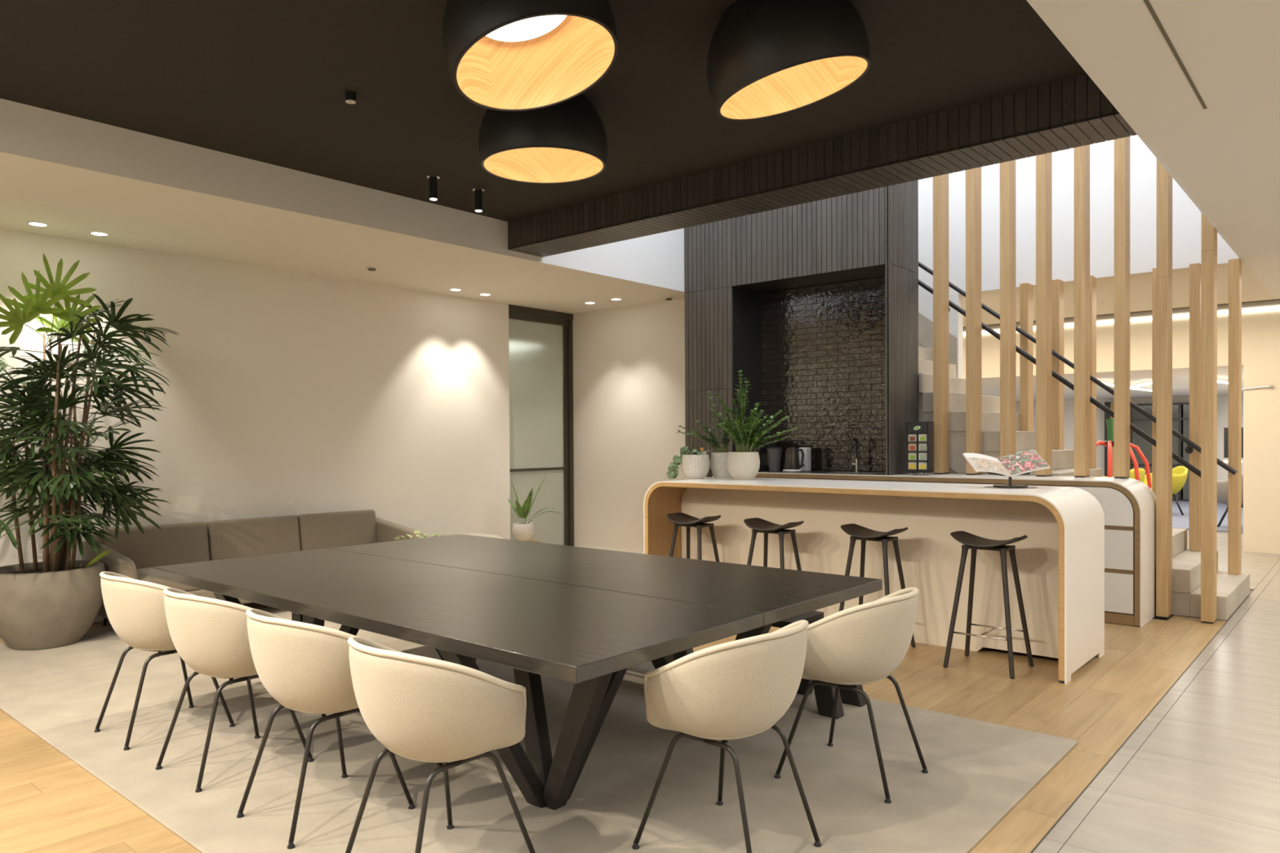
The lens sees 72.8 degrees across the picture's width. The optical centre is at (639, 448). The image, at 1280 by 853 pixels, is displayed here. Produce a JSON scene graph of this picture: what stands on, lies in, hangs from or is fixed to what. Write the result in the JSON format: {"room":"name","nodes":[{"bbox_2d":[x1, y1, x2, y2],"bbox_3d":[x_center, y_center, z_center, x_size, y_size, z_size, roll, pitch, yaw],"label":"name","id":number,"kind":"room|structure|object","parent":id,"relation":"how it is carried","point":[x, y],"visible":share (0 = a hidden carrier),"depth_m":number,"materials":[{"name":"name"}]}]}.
{"room":"common room","nodes":[
{"label":"common room","id":0,"kind":"room"},
{"bbox_2d":[0,228,510,566],"bbox_3d":[-4.978,-0.112,5.961,0.120,2.950,10.560,0,1,41],"label":"wall","id":1,"kind":"structure","parent":0,"point":[289,393],"depth_m":7.95,"materials":[{"name":"white paint"}]},
{"bbox_2d":[508,304,573,546],"bbox_3d":[-1.207,-0.180,10.328,0.090,2.948,1.100,0,1,41],"label":"door","id":2,"kind":"structure","parent":1,"relation":"in","point":[540,341],"depth_m":10.40,"materials":[{"name":"grey"}]},
{"bbox_2d":[0,98,684,314],"bbox_3d":[-3.851,-1.816,5.731,2.120,0.450,11.720,0,1,41],"label":"ceiling","id":3,"kind":"structure","parent":0,"point":[76,176],"depth_m":6.21,"materials":[{"name":"white paint"}]},
{"bbox_2d":[26,222,48,226],"bbox_3d":[-4.267,-1.591,6.148,0.124,0.004,0.124,0,1,41],"label":"recessed light","id":4,"kind":"object","parent":3,"relation":"in","point":[34,224],"visible":1,"depth_m":6.14,"materials":[{"name":"white"}]},
{"bbox_2d":[0,0,1087,222],"bbox_3d":[-2.233,-1.899,2.434,4.630,0.100,8.830,0,1,41],"label":"ceiling","id":5,"kind":"structure","parent":0,"point":[264,81],"depth_m":4.43,"materials":[{"name":"black paint"}]},
{"bbox_2d":[344,90,356,104],"bbox_3d":[-1.527,-1.851,4.578,0.058,0.050,0.058,0,1,41],"label":"ceiling sensor","id":6,"kind":"object","parent":5,"relation":"attached to","point":[350,97],"visible":1,"depth_m":4.56,"materials":[{"name":"black plastic"}]},
{"bbox_2d":[426,174,439,200],"bbox_3d":[-1.438,-1.814,6.038,0.090,0.158,0.090,0,1,41],"label":"light","id":7,"kind":"object","parent":5,"relation":"attached to","point":[433,179],"visible":1,"depth_m":6.01,"materials":[{"name":"black metal"}]},
{"bbox_2d":[471,187,484,212],"bbox_3d":[-1.182,-1.819,6.352,0.090,0.158,0.090,0,1,41],"label":"light","id":8,"kind":"object","parent":5,"relation":"attached to","point":[477,191],"visible":1,"depth_m":6.33,"materials":[{"name":"black metal"}]},
{"bbox_2d":[441,0,617,111],"bbox_3d":[-0.443,-1.729,3.520,0.706,0.541,0.704,0,1,41],"label":"dome pendant","id":9,"kind":"object","parent":5,"relation":"hanging from","point":[508,55],"visible":1,"depth_m":3.67,"materials":[{"name":"black metal"}]},
{"bbox_2d":[478,93,607,183],"bbox_3d":[-0.531,-1.775,4.762,0.704,0.463,0.704,0,1,41],"label":"dome pendant","id":10,"kind":"object","parent":5,"relation":"hanging from","point":[566,141],"visible":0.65,"depth_m":4.56,"materials":[{"name":"black metal"}]},
{"bbox_2d":[706,0,870,120],"bbox_3d":[0.644,-1.755,3.796,0.704,0.537,0.704,0,1,41],"label":"dome pendant","id":11,"kind":"object","parent":5,"relation":"hanging from","point":[766,58],"visible":1,"depth_m":3.56,"materials":[{"name":"black metal"}]},
{"bbox_2d":[541,228,684,292],"bbox_3d":[0.479,-3.178,9.155,0.020,3.050,4.130,0,1,41],"label":"wall","id":12,"kind":"structure","parent":0,"point":[657,260],"depth_m":8.58,"materials":[{"name":"white paint"}]},
{"bbox_2d":[507,74,1137,257],"bbox_3d":[0.774,-1.839,5.936,4.630,0.341,0.398,0,1,41],"label":"beam","id":13,"kind":"structure","parent":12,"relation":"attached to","point":[1073,113],"depth_m":5.32,"materials":[{"name":"black paint"}]},
{"bbox_2d":[573,298,685,553],"bbox_3d":[-0.078,-0.185,10.148,2.098,2.950,0.100,0,1,41],"label":"wall","id":14,"kind":"structure","parent":0,"point":[628,362],"depth_m":10.18,"materials":[{"name":"white paint"}]},
{"bbox_2d":[0,529,1279,852],"bbox_3d":[4.452,1.339,8.721,11.400,0.121,27.000,0,1,41],"label":"floor","id":15,"kind":"structure","parent":0,"point":[1175,727],"depth_m":3.95,"materials":[{"name":"beige wood"}]},
{"bbox_2d":[447,533,503,538],"bbox_3d":[-1.753,1.091,8.800,0.920,0.446,0.920,0,1,41],"label":"pouf","id":16,"kind":"object","parent":15,"relation":"on","point":[469,534],"visible":0.14,"depth_m":8.82,"materials":[{"name":"beige fabric"}]},
{"bbox_2d":[0,604,1078,852],"bbox_3d":[-1.355,1.349,4.843,6.240,0.012,3.050,0,1,41],"label":"area rug","id":17,"kind":"object","parent":15,"relation":"on","point":[979,771],"visible":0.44,"depth_m":3.60,"materials":[{"name":"beige carpet"}]},
{"bbox_2d":[0,253,178,649],"bbox_3d":[-3.995,-0.001,5.973,1.347,2.693,1.518,0,1,41],"label":"potted palm","id":18,"kind":"object","parent":17,"relation":"on","point":[53,602],"visible":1,"depth_m":5.88,"materials":[{"name":"green plant"}]},
{"bbox_2d":[0,560,106,649],"bbox_3d":[-4.108,1.081,5.997,0.726,0.530,0.726,0,1,41],"label":"pot","id":19,"kind":"object","parent":18,"relation":"on","point":[49,606],"depth_m":5.77,"materials":[{"name":"beige concrete"}]},
{"bbox_2d":[93,571,235,750],"bbox_3d":[-2.315,0.968,4.212,0.603,0.774,0.506,0,1,41],"label":"dining chair","id":20,"kind":"object","parent":17,"relation":"on","point":[135,609],"visible":0.65,"depth_m":3.98,"materials":[{"name":"beige fabric"}]},
{"bbox_2d":[155,587,313,792],"bbox_3d":[-1.755,0.970,3.739,0.603,0.774,0.506,0,1,40],"label":"dining chair","id":21,"kind":"object","parent":17,"relation":"on","point":[210,635],"visible":0.73,"depth_m":3.51,"materials":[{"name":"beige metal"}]},
{"bbox_2d":[81,509,423,625],"bbox_3d":[-3.115,0.969,7.304,0.838,0.742,2.560,0,1,41],"label":"sofa","id":22,"kind":"object","parent":17,"relation":"on","point":[137,552],"visible":0.34,"depth_m":7.26,"materials":[{"name":"brown fabric"}]},
{"bbox_2d":[93,521,209,568],"bbox_3d":[-3.871,0.789,6.900,0.180,0.355,0.805,-10,-6,40],"label":"cushion","id":23,"kind":"object","parent":22,"relation":"on","point":[189,542],"depth_m":6.87,"materials":[{"name":"fabric"}]},
{"bbox_2d":[136,567,201,591],"bbox_3d":[-3.583,0.998,6.669,0.680,0.140,0.785,0,1,41],"label":"seat cushion","id":24,"kind":"object","parent":22,"relation":"on","point":[143,573],"depth_m":6.37,"materials":[{"name":"brown fabric"}]},
{"bbox_2d":[204,515,300,560],"bbox_3d":[-3.349,0.780,7.509,0.180,0.355,0.780,-10,-6,40],"label":"cushion","id":25,"kind":"object","parent":22,"relation":"on","point":[255,536],"depth_m":7.42,"materials":[{"name":"fabric"}]},
{"bbox_2d":[296,509,377,551],"bbox_3d":[-2.836,0.770,8.106,0.180,0.355,0.775,-10,-6,40],"label":"cushion","id":26,"kind":"object","parent":22,"relation":"on","point":[345,528],"depth_m":8.01,"materials":[{"name":"brown fabric"}]},
{"bbox_2d":[236,608,414,848],"bbox_3d":[-1.189,0.972,3.258,0.603,0.774,0.506,0,1,41],"label":"dining chair","id":27,"kind":"object","parent":17,"relation":"on","point":[304,667],"visible":0.8,"depth_m":3.03,"materials":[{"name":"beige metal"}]},
{"bbox_2d":[345,635,535,852],"bbox_3d":[-0.654,0.974,2.780,0.603,0.774,0.505,0,1,42],"label":"dining chair","id":28,"kind":"object","parent":17,"relation":"on","point":[422,708],"visible":1,"depth_m":2.57,"materials":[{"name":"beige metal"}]},
{"bbox_2d":[150,548,763,809],"bbox_3d":[-1.059,0.987,3.936,3.170,0.728,1.000,0,1,41],"label":"meeting table","id":29,"kind":"object","parent":17,"relation":"on","point":[588,638],"visible":0.73,"depth_m":3.35,"materials":[{"name":"black wood"}]},
{"bbox_2d":[327,533,882,668],"bbox_3d":[-0.400,0.975,4.704,3.170,0.728,1.018,0,1,41],"label":"meeting table","id":30,"kind":"object","parent":17,"relation":"on","point":[780,594],"visible":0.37,"depth_m":4.26,"materials":[{"name":"black wood"}]},
{"bbox_2d":[631,619,821,852],"bbox_3d":[0.307,0.967,2.969,0.506,0.774,0.603,0,1,42],"label":"dining chair","id":31,"kind":"object","parent":17,"relation":"on","point":[740,688],"visible":1,"depth_m":2.75,"materials":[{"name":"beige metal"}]},
{"bbox_2d":[771,610,866,719],"bbox_3d":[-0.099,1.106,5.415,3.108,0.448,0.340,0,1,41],"label":"table leg","id":32,"kind":"object","parent":17,"relation":"on","point":[824,695],"visible":0.18,"depth_m":4.48,"materials":[{"name":"black wood"}]},
{"bbox_2d":[774,586,928,803],"bbox_3d":[0.883,0.957,3.594,0.505,0.774,0.603,0,1,39],"label":"dining chair","id":33,"kind":"object","parent":17,"relation":"on","point":[862,644],"visible":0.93,"depth_m":3.37,"materials":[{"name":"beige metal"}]},
{"bbox_2d":[666,512,720,561],"bbox_3d":[0.421,0.918,6.772,0.433,0.812,0.383,0,1,41],"label":"bar stool","id":34,"kind":"object","parent":15,"relation":"on","point":[681,519],"visible":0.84,"depth_m":6.75,"materials":[{"name":"black wood"}]},
{"bbox_2d":[743,517,804,570],"bbox_3d":[0.968,0.920,6.276,0.433,0.812,0.383,0,1,41],"label":"bar stool","id":35,"kind":"object","parent":15,"relation":"on","point":[757,524],"visible":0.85,"depth_m":6.25,"materials":[{"name":"black wood"}]},
{"bbox_2d":[643,477,1104,684],"bbox_3d":[1.508,0.788,6.265,3.139,1.070,0.880,0,1,41],"label":"countertop","id":36,"kind":"structure","parent":15,"relation":"on","point":[1060,562],"depth_m":5.82,"materials":[{"name":"white laminate"}]},
{"bbox_2d":[666,446,710,479],"bbox_3d":[0.415,0.116,7.219,0.345,0.275,0.244,-1,1,-22],"label":"trailing plant","id":37,"kind":"object","parent":36,"relation":"on","point":[692,466],"visible":1,"depth_m":7.17,"materials":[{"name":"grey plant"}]},
{"bbox_2d":[677,391,733,478],"bbox_3d":[0.568,-0.121,7.339,0.496,0.737,0.224,0,1,-2],"label":"potted zamia","id":38,"kind":"object","parent":36,"relation":"on","point":[718,465],"visible":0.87,"depth_m":7.31,"materials":[{"name":"green plant"}]},
{"bbox_2d":[710,452,732,478],"bbox_3d":[0.705,0.138,7.346,0.224,0.215,0.224,0,1,41],"label":"pot","id":39,"kind":"object","parent":38,"relation":"on","point":[718,465],"depth_m":7.26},
{"bbox_2d":[701,451,712,477],"bbox_3d":[0.576,0.133,7.469,0.091,0.225,0.010,0,1,1],"label":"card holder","id":40,"kind":"object","parent":36,"relation":"on","point":[709,474],"visible":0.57,"depth_m":7.46,"materials":[{"name":"metal"}]},
{"bbox_2d":[715,369,800,479],"bbox_3d":[0.961,-0.196,7.029,0.715,0.887,0.385,0,1,-4],"label":"potted zamia","id":41,"kind":"object","parent":36,"relation":"on","point":[743,464],"visible":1,"depth_m":7.01,"materials":[{"name":"beige"}]},
{"bbox_2d":[726,451,759,479],"bbox_3d":[0.841,0.137,7.058,0.270,0.222,0.270,0,1,41],"label":"pot","id":42,"kind":"object","parent":41,"relation":"on","point":[741,465],"depth_m":6.95,"materials":[{"name":"beige ceramic"}]},
{"bbox_2d":[983,471,1037,488],"bbox_3d":[2.431,0.185,5.704,0.336,0.137,0.330,0,1,41],"label":"cookbook stand","id":43,"kind":"object","parent":36,"relation":"on","point":[1010,486],"visible":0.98,"depth_m":5.66,"materials":[{"name":"grey plastic"}]},
{"bbox_2d":[962,449,1049,476],"bbox_3d":[2.406,0.096,5.722,0.470,0.174,0.268,0,1,1],"label":"open book","id":44,"kind":"object","parent":43,"relation":"on","point":[1014,464],"visible":1,"depth_m":5.70,"materials":[{"name":"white paper"}]},
{"bbox_2d":[967,457,1011,475],"bbox_3d":[2.291,0.115,5.692,0.232,0.112,0.184,0,1,1],"label":"photo","id":45,"kind":"object","parent":44,"relation":"attached to","point":[979,464],"depth_m":5.68},
{"bbox_2d":[996,449,1048,475],"bbox_3d":[2.522,0.089,5.718,0.232,0.161,0.259,0,1,1],"label":"photo","id":46,"kind":"object","parent":44,"relation":"attached to","point":[1022,462],"depth_m":5.70},
{"bbox_2d":[839,523,915,647],"bbox_3d":[1.562,0.922,5.791,0.433,0.812,0.383,0,1,41],"label":"bar stool","id":47,"kind":"object","parent":15,"relation":"on","point":[861,533],"visible":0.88,"depth_m":5.77,"materials":[{"name":"black wood"}]},
{"bbox_2d":[683,471,1155,626],"bbox_3d":[2.274,0.765,7.985,4.246,1.070,0.642,0,1,41],"label":"countertop","id":48,"kind":"structure","parent":15,"relation":"on","point":[1128,505],"depth_m":6.50,"materials":[{"name":"white laminate"}]},
{"bbox_2d":[758,470,885,475],"bbox_3d":[1.741,0.239,8.445,1.636,0.028,0.535,0,1,41],"label":"countertop","id":49,"kind":"structure","parent":48,"relation":"on","point":[780,471],"depth_m":8.36,"materials":[{"name":"grey"}]},
{"bbox_2d":[748,441,773,471],"bbox_3d":[1.222,0.074,8.837,0.170,0.300,0.282,0,1,41],"label":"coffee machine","id":50,"kind":"object","parent":49,"relation":"on","point":[762,451],"visible":0.31,"depth_m":8.81,"materials":[{"name":"black plastic"}]},
{"bbox_2d":[766,447,782,471],"bbox_3d":[1.347,0.104,8.692,0.154,0.242,0.154,0,1,41],"label":"water jug","id":51,"kind":"object","parent":49,"relation":"on","point":[774,454],"visible":0.98,"depth_m":8.64,"materials":[{"name":"grey plastic"}]},
{"bbox_2d":[782,447,804,471],"bbox_3d":[1.500,0.104,8.555,0.180,0.242,0.190,0,1,38],"label":"electric kettle","id":52,"kind":"object","parent":49,"relation":"on","point":[792,464],"visible":0.98,"depth_m":8.49,"materials":[{"name":"silver metal"}]},
{"bbox_2d":[799,447,810,471],"bbox_3d":[1.649,0.106,8.675,0.090,0.235,0.092,0,1,41],"label":"box","id":53,"kind":"object","parent":49,"relation":"on","point":[806,461],"visible":0.84,"depth_m":8.64,"materials":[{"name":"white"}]},
{"bbox_2d":[850,437,859,471],"bbox_3d":[2.043,0.060,8.289,0.072,0.330,0.136,0,1,41],"label":"tap","id":54,"kind":"object","parent":49,"relation":"on","point":[856,464],"visible":0.98,"depth_m":8.30,"materials":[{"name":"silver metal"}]},
{"bbox_2d":[830,471,885,474],"bbox_3d":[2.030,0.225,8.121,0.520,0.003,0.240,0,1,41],"label":"sink","id":55,"kind":"object","parent":49,"relation":"in","point":[830,472],"visible":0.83,"depth_m":8.09,"materials":[{"name":"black metal"}]},
{"bbox_2d":[906,421,933,475],"bbox_3d":[2.470,-0.001,7.657,0.194,0.473,0.174,0,1,35],"label":"rack","id":56,"kind":"object","parent":48,"relation":"on","point":[926,428],"visible":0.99,"depth_m":7.60,"materials":[{"name":"black plastic"}]},
{"bbox_2d":[933,173,949,474],"bbox_3d":[2.725,-1.536,7.852,0.080,3.530,0.170,0,1,41],"label":"post","id":57,"kind":"object","parent":48,"relation":"on","point":[940,183],"visible":0.67,"depth_m":7.80,"materials":[{"name":"brown wood"}]},
{"bbox_2d":[918,279,1200,477],"bbox_3d":[3.450,-0.690,7.407,2.406,1.893,0.093,0,1,41],"label":"handrail","id":58,"kind":"object","parent":57,"relation":"attached to","point":[988,329],"visible":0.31,"depth_m":7.28,"materials":[{"name":"grey metal"}]},
{"bbox_2d":[965,167,982,475],"bbox_3d":[2.946,-1.535,7.662,0.080,3.530,0.170,0,1,41],"label":"post","id":59,"kind":"object","parent":48,"relation":"on","point":[973,176],"visible":0.66,"depth_m":7.61,"materials":[{"name":"brown wood"}]},
{"bbox_2d":[1000,159,1016,475],"bbox_3d":[3.168,-1.535,7.471,0.080,3.530,0.170,0,1,41],"label":"post","id":60,"kind":"object","parent":48,"relation":"on","point":[1007,169],"visible":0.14,"depth_m":7.42,"materials":[{"name":"brown wood"}]},
{"bbox_2d":[1035,152,1052,476],"bbox_3d":[3.390,-1.534,7.281,0.080,3.530,0.170,0,1,41],"label":"post","id":61,"kind":"object","parent":48,"relation":"on","point":[1043,162],"visible":0.67,"depth_m":7.23,"materials":[{"name":"brown wood"}]},
{"bbox_2d":[1074,144,1089,477],"bbox_3d":[3.612,-1.533,7.090,0.080,3.530,0.170,0,1,41],"label":"post","id":62,"kind":"object","parent":48,"relation":"on","point":[1082,154],"visible":0.67,"depth_m":7.04,"materials":[{"name":"brown wood"}]},
{"bbox_2d":[1114,136,1129,478],"bbox_3d":[3.834,-1.532,6.899,0.080,3.530,0.170,0,1,41],"label":"post","id":63,"kind":"object","parent":48,"relation":"on","point":[1122,146],"visible":0.67,"depth_m":6.84,"materials":[{"name":"brown wood"}]},
{"bbox_2d":[942,530,1033,679],"bbox_3d":[2.124,0.924,5.289,0.433,0.812,0.383,0,1,41],"label":"bar stool","id":64,"kind":"object","parent":15,"relation":"on","point":[974,542],"visible":1,"depth_m":5.28,"materials":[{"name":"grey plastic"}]},
{"bbox_2d":[918,312,1249,620],"bbox_3d":[3.479,-0.376,8.350,3.792,3.330,1.494,0,1,41],"label":"staircase","id":65,"kind":"structure","parent":15,"relation":"on","point":[1233,590],"depth_m":7.90,"materials":[{"name":"concrete"}]},
{"bbox_2d":[1019,282,1033,431],"bbox_3d":[3.922,-0.921,8.804,0.080,1.494,0.170,0,1,41],"label":"post","id":66,"kind":"object","parent":65,"relation":"on","point":[1026,290],"visible":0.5,"depth_m":8.75,"materials":[{"name":"brown wood"}]},
{"bbox_2d":[1052,279,1064,449],"bbox_3d":[4.145,-0.830,8.614,0.080,1.676,0.170,0,1,41],"label":"post","id":67,"kind":"object","parent":65,"relation":"on","point":[1057,284],"visible":0.82,"depth_m":8.55,"materials":[{"name":"brown wood"}]},
{"bbox_2d":[1089,275,1096,468],"bbox_3d":[4.367,-0.738,8.425,0.080,1.858,0.170,0,1,41],"label":"post","id":68,"kind":"object","parent":65,"relation":"on","point":[1092,279],"visible":0.48,"depth_m":8.36,"materials":[{"name":"brown wood"}]},
{"bbox_2d":[918,261,1237,475],"bbox_3d":[4.068,-0.940,8.520,2.990,2.330,0.091,0,1,41],"label":"handrail","id":69,"kind":"object","parent":68,"relation":"attached to","point":[1188,450],"visible":0.48,"depth_m":8.21,"materials":[{"name":"grey metal"}]},
{"bbox_2d":[1151,267,1156,495],"bbox_3d":[4.813,-0.463,8.047,0.080,2.404,0.170,0,1,41],"label":"post","id":70,"kind":"object","parent":65,"relation":"on","point":[1154,269],"visible":0.22,"depth_m":8.00,"materials":[{"name":"brown wood"}]},
{"bbox_2d":[1189,262,1201,551],"bbox_3d":[5.035,-0.371,7.857,0.080,2.586,0.170,0,1,41],"label":"post","id":71,"kind":"object","parent":65,"relation":"on","point":[1195,269],"visible":0.8,"depth_m":7.79,"materials":[{"name":"brown wood"}]},
{"bbox_2d":[1227,257,1241,574],"bbox_3d":[5.258,-0.280,7.668,0.080,2.768,0.170,0,1,41],"label":"post","id":72,"kind":"object","parent":65,"relation":"on","point":[1234,420],"visible":1,"depth_m":7.61,"materials":[{"name":"brown wood"}]},
{"bbox_2d":[1096,418,1114,477],"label":"sculpture","id":73,"kind":"object","parent":15,"relation":"on","point":[1109,442],"depth_m":12.54,"materials":[{"name":"red ceramic"}]},
{"bbox_2d":[1129,443,1151,488],"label":"sculpture","id":74,"kind":"object","parent":15,"relation":"on","point":[1135,464],"depth_m":12.34,"materials":[{"name":"red ceramic"}]},
{"bbox_2d":[1155,159,1172,618],"bbox_3d":[4.059,-0.996,6.715,0.081,4.600,0.171,0,1,41],"label":"post","id":75,"kind":"object","parent":15,"relation":"on","point":[1164,180],"visible":0.73,"depth_m":6.66,"materials":[{"name":"brown wood"}]},
{"bbox_2d":[1200,213,1217,623],"bbox_3d":[4.281,-0.996,6.524,0.081,4.600,0.171,0,1,41],"label":"post","id":76,"kind":"object","parent":15,"relation":"on","point":[1209,233],"visible":0.73,"depth_m":6.47,"materials":[{"name":"brown wood"}]},
{"bbox_3d":[-1.264,1.160,9.462,0.350,0.291,0.350,0,1,41],"label":"plant stand","id":77,"kind":"object","parent":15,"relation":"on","visible":0},
{"bbox_2d":[507,475,564,541],"bbox_3d":[-1.135,0.643,9.493,0.612,0.739,0.250,-1,1,-16],"label":"potted aspidistra","id":78,"kind":"object","parent":77,"relation":"on","point":[525,531],"visible":0.96,"depth_m":9.39,"materials":[{"name":"green plant"}]},
{"bbox_2d":[512,521,535,541],"bbox_3d":[-1.266,0.912,9.459,0.250,0.205,0.250,0,1,41],"label":"pot","id":79,"kind":"object","parent":78,"relation":"on","point":[525,531],"depth_m":9.36,"materials":[{"name":"white ceramic"}]},
{"bbox_3d":[-1.932,1.139,7.609,0.400,0.378,0.400,0,1,41],"label":"side table","id":80,"kind":"object","parent":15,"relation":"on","visible":0},
{"bbox_2d":[394,530,446,540],"bbox_3d":[-1.951,0.842,7.606,0.509,0.216,0.508,0,1,41],"label":"variegated plant","id":81,"kind":"object","parent":80,"relation":"on","point":[419,532],"visible":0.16,"depth_m":7.72,"materials":[{"name":"green plant"}]},
{"bbox_2d":[684,180,919,480],"bbox_3d":[1.541,-1.003,8.636,2.280,4.600,0.635,0,1,41],"label":"wall","id":82,"kind":"structure","parent":0,"point":[815,304],"depth_m":8.58,"materials":[{"name":"black paint"}]},
{"bbox_2d":[918,134,1242,378],"bbox_3d":[3.111,-1.724,9.732,6.030,6.000,0.140,0,1,41],"label":"wall","id":83,"kind":"structure","parent":0,"point":[1186,216],"depth_m":8.68,"materials":[{"name":"white paint"}]},
{"bbox_2d":[982,365,1243,401],"bbox_3d":[9.509,-1.148,14.905,9.000,0.138,9.370,0,1,41],"label":"ceiling","id":84,"kind":"structure","parent":0,"point":[1180,377],"depth_m":14.41,"materials":[{"name":"white paint"}]},
{"bbox_2d":[1130,381,1151,388],"bbox_3d":[7.805,-0.997,13.490,0.040,0.050,1.190,0,1,16],"label":"lamp","id":85,"kind":"object","parent":84,"relation":"attached to","point":[1148,382],"visible":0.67,"depth_m":13.48,"materials":[{"name":"white"}]},
{"bbox_2d":[959,0,1279,327],"bbox_3d":[1.462,-1.832,4.457,10.400,0.450,16.710,0,1,41],"label":"ceiling","id":86,"kind":"structure","parent":0,"point":[1226,153],"depth_m":4.03,"materials":[{"name":"white paint"}]},
{"bbox_2d":[1143,0,1207,109],"bbox_3d":[0.436,-1.567,1.496,0.013,0.003,6.875,0,1,41],"label":"trim","id":87,"kind":"structure","parent":86,"relation":"attached to","point":[1147,2],"depth_m":3.48,"materials":[{"name":"brown"}]},
{"bbox_2d":[963,305,1279,554],"bbox_3d":[6.953,-0.233,10.859,10.400,2.950,0.120,0,1,41],"label":"wall","id":88,"kind":"structure","parent":0,"point":[1260,330],"depth_m":10.44,"materials":[{"name":"beige paint"}]},
{"bbox_2d":[963,299,1279,335],"bbox_3d":[7.083,-1.672,10.313,9.300,0.058,0.496,0,1,41],"label":"light","id":89,"kind":"object","parent":88,"relation":"attached to","point":[1272,302],"visible":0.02,"depth_m":10.81,"materials":[{"name":"white"}]},
{"bbox_2d":[1016,395,1243,480],"bbox_3d":[12.470,-0.001,18.358,9.000,2.260,0.100,0,1,41],"label":"wall","id":90,"kind":"structure","parent":0,"point":[1222,400],"depth_m":19.87,"materials":[{"name":"white paint"}]},
{"bbox_2d":[1144,142,1244,261],"bbox_3d":[4.007,-3.165,6.126,0.020,3.050,4.130,0,1,41],"label":"wall","id":91,"kind":"structure","parent":0,"point":[1148,144],"depth_m":5.55,"materials":[{"name":"white paint"}]},
{"bbox_2d":[1172,500,1243,533],"bbox_3d":[10.451,1.173,15.629,7.500,0.018,6.700,0,1,41],"label":"floor","id":92,"kind":"structure","parent":0,"point":[1179,521],"depth_m":15.06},
{"bbox_2d":[1102,468,1145,482],"bbox_3d":[8.203,0.758,14.850,0.760,0.868,0.723,-1,1,-28],"label":"lounge chair","id":93,"kind":"object","parent":92,"relation":"on","point":[1141,471],"visible":0.05,"depth_m":14.55,"materials":[{"name":"yellow fabric"}]},
{"bbox_2d":[1129,402,1189,501],"bbox_3d":[11.492,0.069,18.870,1.490,2.120,0.060,0,1,41],"label":"glass wall","id":94,"kind":"structure","parent":92,"relation":"on","point":[1180,411],"depth_m":18.80,"materials":[{"name":"black glass"}]},
{"bbox_2d":[1104,401,1114,476],"bbox_3d":[10.679,0.037,19.435,0.480,2.180,0.060,0,1,41],"label":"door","id":95,"kind":"structure","parent":94,"relation":"in","point":[1111,406],"depth_m":19.53,"materials":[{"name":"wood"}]},
{"bbox_2d":[1142,466,1187,515],"bbox_3d":[9.376,0.744,15.556,0.723,0.868,0.760,0,1,5],"label":"lounge chair","id":96,"kind":"object","parent":92,"relation":"on","point":[1180,473],"visible":0.3,"depth_m":15.28,"materials":[{"name":"yellow fabric"}]},
{"bbox_2d":[1217,474,1243,526],"bbox_3d":[9.102,0.772,13.089,0.760,0.868,0.723,0,1,6],"label":"lounge chair","id":97,"kind":"object","parent":92,"relation":"on","point":[1222,486],"visible":0.23,"depth_m":13.06,"materials":[{"name":"grey fabric"}]},
{"bbox_2d":[1223,427,1243,457],"bbox_3d":[11.421,0.374,16.563,0.450,1.560,0.060,0,1,41],"label":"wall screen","id":98,"kind":"object","parent":92,"relation":"on","point":[1225,429],"visible":0.12,"depth_m":16.66,"materials":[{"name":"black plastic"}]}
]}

